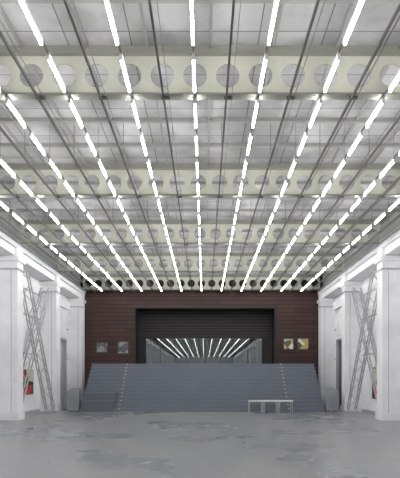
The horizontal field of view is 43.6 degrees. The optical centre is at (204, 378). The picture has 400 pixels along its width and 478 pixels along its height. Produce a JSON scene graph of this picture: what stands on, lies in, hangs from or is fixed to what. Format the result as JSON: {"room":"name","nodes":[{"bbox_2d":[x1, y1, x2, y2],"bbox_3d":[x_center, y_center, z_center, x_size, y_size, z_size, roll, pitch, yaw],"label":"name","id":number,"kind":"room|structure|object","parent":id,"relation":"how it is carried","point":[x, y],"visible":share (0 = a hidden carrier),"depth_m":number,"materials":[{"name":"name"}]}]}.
{"room":"exhibition hall","nodes":[
{"label":"exhibition hall","id":0,"kind":"room"},
{"bbox_2d":[23,273,67,411],"bbox_3d":[-8.770,-2.460,-14.750,0.400,8.320,94.500,0,0,0],"label":"wall","id":1,"kind":"structure","parent":0,"point":[32,401],"depth_m":25.20,"materials":[{"name":"white paint"}]},
{"bbox_2d":[0,248,25,420],"bbox_3d":[-8.085,-1.845,20.950,0.970,7.090,1.020,0,0,0],"label":"pilaster","id":2,"kind":"object","parent":1,"relation":"attached to","point":[11,266],"visible":0.96,"depth_m":20.54,"materials":[{"name":"white paint"}]},
{"bbox_2d":[23,369,32,394],"bbox_3d":[-8.542,0.150,23.850,0.056,1.200,2.100,0,0,0],"label":"poster","id":3,"kind":"object","parent":1,"relation":"attached to","point":[30,384],"visible":0.44,"depth_m":24.33,"materials":[{"name":"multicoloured paper"}]},
{"bbox_2d":[0,212,85,310],"bbox_3d":[-8.090,-5.460,-14.905,0.960,2.320,94.190,0,0,0],"label":"trim","id":4,"kind":"structure","parent":1,"relation":"attached to","point":[40,266],"depth_m":23.93,"materials":[{"name":"white paint"}]},
{"bbox_2d":[23,313,68,414],"bbox_3d":[-8.550,-0.715,-14.900,0.040,4.830,94.200,0,0,0],"label":"baseboard","id":5,"kind":"structure","parent":1,"relation":"attached to","point":[36,410],"depth_m":24.80,"materials":[{"name":"grey"}]},
{"bbox_2d":[39,275,61,411],"bbox_3d":[-8.085,-1.845,26.380,0.970,7.090,1.020,0,0,0],"label":"pilaster","id":6,"kind":"object","parent":1,"relation":"attached to","point":[50,331],"visible":0.75,"depth_m":25.97,"materials":[{"name":"white paint"}]},
{"bbox_2d":[60,337,66,406],"bbox_3d":[-8.645,-0.380,29.750,0.250,4.160,2.420,0,0,0],"label":"door","id":7,"kind":"structure","parent":1,"relation":"in","point":[63,342],"depth_m":30.81,"materials":[{"name":"grey metal"}]},
{"bbox_2d":[68,293,85,399],"bbox_3d":[-8.085,-1.845,31.720,0.970,7.090,0.840,0,0,0],"label":"pilaster","id":8,"kind":"object","parent":1,"relation":"attached to","point":[76,315],"visible":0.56,"depth_m":31.40,"materials":[{"name":"white paint"}]},
{"bbox_2d":[0,0,399,276],"bbox_3d":[-0.190,-6.695,-14.750,17.960,0.330,94.500,0,0,0],"label":"ceiling","id":9,"kind":"structure","parent":0,"point":[212,18],"depth_m":12.66,"materials":[{"name":"grey"}]},
{"bbox_2d":[0,45,399,99],"bbox_3d":[-0.190,-6.130,10.000,15.042,0.980,0.220,0,0,0],"label":"roof beam","id":10,"kind":"structure","parent":9,"relation":"attached to","point":[178,58],"depth_m":9.99,"materials":[{"name":"grey metal"}]},
{"bbox_2d":[0,163,399,197],"bbox_3d":[-0.190,-6.130,15.430,15.042,0.980,0.220,0,0,0],"label":"roof beam","id":11,"kind":"structure","parent":9,"relation":"attached to","point":[187,171],"depth_m":15.42,"materials":[{"name":"grey metal"}]},
{"bbox_2d":[19,220,380,244],"bbox_3d":[-0.190,-6.130,20.860,15.042,0.980,0.220,0,0,0],"label":"roof beam","id":12,"kind":"structure","parent":9,"relation":"attached to","point":[191,225],"depth_m":20.85,"materials":[{"name":"grey metal"}]},
{"bbox_2d":[57,253,343,271],"bbox_3d":[-0.190,-6.130,26.290,15.042,0.980,0.220,0,0,0],"label":"roof beam","id":13,"kind":"structure","parent":9,"relation":"attached to","point":[194,257],"depth_m":26.28,"materials":[{"name":"grey metal"}]},
{"bbox_2d":[83,274,319,289],"bbox_3d":[-0.190,-6.130,31.720,15.042,0.980,0.220,0,0,0],"label":"roof beam","id":14,"kind":"structure","parent":9,"relation":"attached to","point":[195,277],"depth_m":31.71,"materials":[{"name":"grey metal"}]},
{"bbox_3d":[-0.190,-6.130,-44.300,15.042,0.980,0.220,0,0,0],"label":"roof beam","id":15,"kind":"structure","parent":9,"relation":"attached to","visible":0},
{"bbox_2d":[0,177,113,291],"bbox_3d":[-5.775,-6.040,-14.810,0.160,0.920,93.980,0,0,0],"label":"rail","id":16,"kind":"object","parent":15,"relation":"hanging from","point":[1,183],"visible":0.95,"depth_m":18.23,"materials":[{"name":"grey metal"}]},
{"bbox_2d":[0,121,134,291],"bbox_3d":[-4.525,-6.040,-14.810,0.160,0.920,93.980,0,0,0],"label":"rail","id":17,"kind":"object","parent":15,"relation":"hanging from","point":[1,129],"visible":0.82,"depth_m":14.88,"materials":[{"name":"grey metal"}]},
{"bbox_2d":[0,20,154,291],"bbox_3d":[-3.275,-6.040,-14.810,0.160,0.920,93.980,0,0,0],"label":"rail","id":18,"kind":"object","parent":15,"relation":"hanging from","point":[39,98],"visible":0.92,"depth_m":10.96,"materials":[{"name":"grey metal"}]},
{"bbox_2d":[63,0,172,291],"bbox_3d":[-2.025,-6.040,-14.810,0.160,0.920,93.980,0,0,0],"label":"rail","id":19,"kind":"object","parent":15,"relation":"hanging from","point":[101,97],"visible":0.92,"depth_m":10.39,"materials":[{"name":"grey metal"}]},
{"bbox_2d":[148,0,193,291],"bbox_3d":[-0.775,-6.040,-14.810,0.160,0.920,93.980,0,0,0],"label":"rail","id":20,"kind":"object","parent":15,"relation":"hanging from","point":[164,98],"visible":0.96,"depth_m":10.24,"materials":[{"name":"grey metal"}]},
{"bbox_2d":[211,0,240,291],"bbox_3d":[0.475,-6.040,-14.810,0.160,0.920,93.980,0,0,0],"label":"rail","id":21,"kind":"object","parent":15,"relation":"hanging from","point":[226,97],"visible":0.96,"depth_m":10.43,"materials":[{"name":"grey metal"}]},
{"bbox_2d":[230,0,325,291],"bbox_3d":[1.725,-6.040,-14.810,0.160,0.920,93.980,0,0,0],"label":"rail","id":22,"kind":"object","parent":15,"relation":"hanging from","point":[289,97],"visible":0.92,"depth_m":10.16,"materials":[{"name":"grey metal"}]},
{"bbox_2d":[250,2,399,291],"bbox_3d":[2.975,-6.040,-14.810,0.160,0.920,93.980,0,0,0],"label":"rail","id":23,"kind":"object","parent":15,"relation":"hanging from","point":[352,97],"visible":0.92,"depth_m":10.50,"materials":[{"name":"grey metal"}]},
{"bbox_2d":[269,115,399,291],"bbox_3d":[4.225,-6.040,-14.810,0.160,0.920,93.980,0,0,0],"label":"rail","id":24,"kind":"object","parent":15,"relation":"hanging from","point":[398,118],"visible":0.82,"depth_m":14.44,"materials":[{"name":"grey metal"}]},
{"bbox_2d":[308,200,399,291],"bbox_3d":[6.725,-6.040,-14.810,0.160,0.920,93.980,0,0,0],"label":"rail","id":25,"kind":"object","parent":15,"relation":"hanging from","point":[398,216],"visible":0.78,"depth_m":20.97,"materials":[{"name":"grey metal"}]},
{"bbox_3d":[-0.190,-6.130,-28.010,15.042,0.980,0.220,0,0,0],"label":"roof beam","id":26,"kind":"structure","parent":9,"relation":"attached to","visible":0},
{"bbox_2d":[0,214,94,291],"bbox_3d":[-7.025,-6.040,-14.810,0.160,0.920,93.980,0,0,0],"label":"rail","id":27,"kind":"object","parent":26,"relation":"hanging from","point":[2,218],"visible":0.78,"depth_m":21.51,"materials":[{"name":"grey metal"}]},
{"bbox_2d":[0,200,104,291],"bbox_3d":[-6.440,-5.995,-14.810,0.052,1.010,93.980,0,0,0],"label":"fluorescent lights","id":28,"kind":"object","parent":26,"relation":"hanging from","point":[5,206],"visible":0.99,"depth_m":20.11,"materials":[{"name":"white plastic"}]},
{"bbox_2d":[0,123,123,291],"bbox_3d":[-5.190,-5.995,-14.810,0.052,1.010,93.980,0,0,0],"label":"fluorescent lights","id":29,"kind":"object","parent":26,"relation":"hanging from","point":[8,168],"visible":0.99,"depth_m":16.74,"materials":[{"name":"white plastic"}]},
{"bbox_2d":[0,85,143,291],"bbox_3d":[-3.940,-5.995,-14.810,0.052,1.010,93.980,0,0,0],"label":"fluorescent lights","id":30,"kind":"object","parent":26,"relation":"hanging from","point":[8,101],"visible":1,"depth_m":12.93,"materials":[{"name":"white plastic"}]},
{"bbox_2d":[17,0,162,291],"bbox_3d":[-2.690,-5.995,-14.810,0.052,1.010,93.980,0,0,0],"label":"fluorescent lights","id":31,"kind":"object","parent":26,"relation":"hanging from","point":[23,3],"visible":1,"depth_m":10.30,"materials":[{"name":"white"}]},
{"bbox_2d":[103,0,181,290],"bbox_3d":[-1.440,-5.995,-14.810,0.052,1.010,93.980,0,0,0],"label":"fluorescent lights","id":32,"kind":"object","parent":26,"relation":"hanging from","point":[107,2],"visible":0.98,"depth_m":10.11,"materials":[{"name":"white"}]},
{"bbox_2d":[190,0,201,291],"bbox_3d":[-0.190,-5.995,-14.810,0.052,1.010,93.980,0,0,0],"label":"fluorescent lights","id":33,"kind":"object","parent":26,"relation":"hanging from","point":[191,1],"visible":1,"depth_m":10.09,"materials":[{"name":"white"}]},
{"bbox_2d":[221,0,278,290],"bbox_3d":[1.060,-5.995,-14.810,0.052,1.010,93.980,0,0,0],"label":"fluorescent lights","id":34,"kind":"object","parent":26,"relation":"hanging from","point":[275,5],"visible":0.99,"depth_m":10.09,"materials":[{"name":"white"}]},
{"bbox_2d":[240,0,365,291],"bbox_3d":[2.310,-5.995,-14.810,0.052,1.010,93.980,0,0,0],"label":"fluorescent lights","id":35,"kind":"object","parent":26,"relation":"hanging from","point":[359,4],"visible":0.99,"depth_m":10.37,"materials":[{"name":"white"}]},
{"bbox_2d":[260,68,399,290],"bbox_3d":[3.560,-5.995,-14.810,0.052,1.010,93.980,0,0,0],"label":"fluorescent lights","id":36,"kind":"object","parent":26,"relation":"hanging from","point":[396,78],"visible":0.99,"depth_m":12.71,"materials":[{"name":"white plastic"}]},
{"bbox_2d":[279,128,399,291],"bbox_3d":[4.810,-5.995,-14.810,0.052,1.010,93.980,0,0,0],"label":"fluorescent lights","id":37,"kind":"object","parent":26,"relation":"hanging from","point":[392,160],"visible":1,"depth_m":16.34,"materials":[{"name":"white plastic"}]},
{"bbox_2d":[289,176,399,291],"bbox_3d":[5.475,-6.040,-14.810,0.160,0.920,93.980,0,0,0],"label":"rail","id":38,"kind":"object","parent":26,"relation":"hanging from","point":[382,196],"visible":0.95,"depth_m":18.18,"materials":[{"name":"grey metal"}]},
{"bbox_2d":[298,197,399,291],"bbox_3d":[6.060,-5.995,-14.810,0.052,1.010,93.980,0,0,0],"label":"fluorescent lights","id":39,"kind":"object","parent":26,"relation":"hanging from","point":[397,201],"visible":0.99,"depth_m":19.47,"materials":[{"name":"white plastic"}]},
{"bbox_2d":[0,407,399,477],"bbox_3d":[-0.190,1.800,-13.400,18.000,0.200,97.200,0,0,0],"label":"floor","id":40,"kind":"structure","parent":0,"point":[63,443],"depth_m":12.59,"materials":[{"name":"concrete"}]},
{"bbox_2d":[23,271,56,412],"bbox_3d":[-7.975,-1.496,23.598,0.870,6.393,4.555,0,0,0],"label":"brace","id":41,"kind":"object","parent":40,"relation":"on","point":[27,276],"visible":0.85,"depth_m":23.53,"materials":[{"name":"grey metal"}]},
{"bbox_2d":[67,387,81,411],"bbox_3d":[-6.810,1.075,26.194,0.600,1.250,0.612,0,0,0],"label":"cabinet","id":42,"kind":"object","parent":40,"relation":"on","point":[74,395],"visible":0.98,"depth_m":25.90,"materials":[{"name":"grey metal"}]},
{"bbox_2d":[80,364,324,411],"bbox_3d":[-0.090,0.416,29.825,12.600,2.568,8.230,0,0,0],"label":"steps","id":43,"kind":"structure","parent":40,"relation":"on","point":[109,387],"depth_m":27.04,"materials":[{"name":"grey concrete"}]},
{"bbox_2d":[248,400,262,412],"bbox_3d":[2.550,1.383,25.000,0.720,0.635,0.600,0,0,0],"label":"table","id":44,"kind":"object","parent":40,"relation":"on","point":[249,401],"visible":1,"depth_m":24.77,"materials":[{"name":"white"}]},
{"bbox_2d":[263,400,277,412],"bbox_3d":[3.290,1.383,25.000,0.720,0.635,0.600,0,0,0],"label":"table","id":45,"kind":"object","parent":40,"relation":"on","point":[264,401],"visible":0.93,"depth_m":24.72,"materials":[{"name":"white"}]},
{"bbox_2d":[278,400,292,412],"bbox_3d":[4.030,1.383,25.000,0.720,0.635,0.600,0,0,0],"label":"table","id":46,"kind":"object","parent":40,"relation":"on","point":[279,401],"visible":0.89,"depth_m":24.72,"materials":[{"name":"white"}]},
{"bbox_2d":[324,387,337,411],"bbox_3d":[6.630,1.075,26.194,0.600,1.250,0.612,0,0,0],"label":"cabinet","id":47,"kind":"object","parent":40,"relation":"on","point":[330,394],"visible":0.97,"depth_m":25.90,"materials":[{"name":"grey metal"}]},
{"bbox_2d":[345,271,376,412],"bbox_3d":[7.592,-1.496,23.598,0.864,6.393,4.555,0,0,0],"label":"brace","id":48,"kind":"object","parent":40,"relation":"on","point":[365,310],"visible":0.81,"depth_m":23.53,"materials":[{"name":"grey metal"}]},
{"bbox_2d":[81,276,322,388],"bbox_3d":[-0.190,-2.460,33.210,16.760,8.320,2.180,0,0,0],"label":"wall","id":49,"kind":"structure","parent":0,"point":[111,317],"depth_m":32.20,"materials":[{"name":"brown brick"}]},
{"bbox_2d":[96,342,107,352],"bbox_3d":[-6.600,-2.025,32.180,0.780,0.710,0.040,0,0,0],"label":"framed picture","id":50,"kind":"object","parent":49,"relation":"attached to","point":[101,347],"visible":1,"depth_m":32.16,"materials":[{"name":"grey"}]},
{"bbox_2d":[117,341,128,353],"bbox_3d":[-5.245,-2.025,32.180,0.770,0.850,0.040,0,0,0],"label":"framed picture","id":51,"kind":"object","parent":49,"relation":"attached to","point":[122,346],"visible":1,"depth_m":32.16,"materials":[{"name":"grey"}]},
{"bbox_2d":[146,338,262,363],"bbox_3d":[-0.033,-1.830,33.985,7.945,1.940,0.070,0,0,0],"label":"window","id":52,"kind":"structure","parent":49,"relation":"in","point":[158,350],"depth_m":33.98,"materials":[{"name":"clear glass"}]},
{"bbox_2d":[283,338,293,349],"bbox_3d":[5.405,-2.255,32.180,0.710,0.770,0.040,0,0,0],"label":"framed picture","id":53,"kind":"object","parent":49,"relation":"attached to","point":[288,343],"visible":1,"depth_m":32.16,"materials":[{"name":"multicoloured"}]},
{"bbox_2d":[297,338,308,349],"bbox_3d":[6.345,-2.255,32.180,0.770,0.770,0.040,0,0,0],"label":"framed picture","id":54,"kind":"object","parent":49,"relation":"attached to","point":[302,343],"visible":1,"depth_m":32.16,"materials":[{"name":"multicoloured"}]},
{"bbox_2d":[335,273,376,411],"bbox_3d":[8.390,-2.460,-14.750,0.400,8.320,94.500,0,0,0],"label":"wall","id":55,"kind":"structure","parent":0,"point":[368,403],"depth_m":25.12,"materials":[{"name":"white paint"}]},
{"bbox_2d":[317,293,334,403],"bbox_3d":[7.705,-1.845,31.720,0.970,7.090,0.840,0,0,0],"label":"pilaster","id":56,"kind":"object","parent":55,"relation":"attached to","point":[326,315],"visible":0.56,"depth_m":31.40,"materials":[{"name":"white paint"}]},
{"bbox_2d":[336,338,341,406],"bbox_3d":[8.265,-0.380,29.650,0.250,4.160,2.620,0,0,0],"label":"door","id":57,"kind":"structure","parent":55,"relation":"in","point":[338,341],"depth_m":30.77,"materials":[{"name":"grey metal"}]},
{"bbox_2d":[340,275,362,411],"bbox_3d":[7.705,-1.845,26.380,0.970,7.090,1.020,0,0,0],"label":"pilaster","id":58,"kind":"object","parent":55,"relation":"attached to","point":[350,328],"visible":0.71,"depth_m":25.97,"materials":[{"name":"white paint"}]},
{"bbox_2d":[334,313,376,413],"bbox_3d":[8.170,-0.715,-14.900,0.040,4.830,94.200,0,0,0],"label":"baseboard","id":59,"kind":"structure","parent":55,"relation":"attached to","point":[363,410],"depth_m":24.82,"materials":[{"name":"grey"}]},
{"bbox_2d":[317,211,399,310],"bbox_3d":[7.710,-5.460,-14.905,0.960,2.320,94.190,0,0,0],"label":"trim","id":60,"kind":"structure","parent":55,"relation":"attached to","point":[359,267],"depth_m":23.90,"materials":[{"name":"white paint"}]},
{"bbox_2d":[372,367,376,398],"bbox_3d":[8.162,0.200,23.300,0.056,1.500,2.000,0,0,0],"label":"poster","id":61,"kind":"object","parent":55,"relation":"attached to","point":[375,368],"visible":0.15,"depth_m":23.92,"materials":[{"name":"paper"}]},
{"bbox_2d":[374,248,399,420],"bbox_3d":[7.705,-1.845,20.950,0.970,7.090,1.020,0,0,0],"label":"pilaster","id":62,"kind":"object","parent":55,"relation":"attached to","point":[388,266],"visible":0.96,"depth_m":20.54,"materials":[{"name":"white paint"}]}
]}

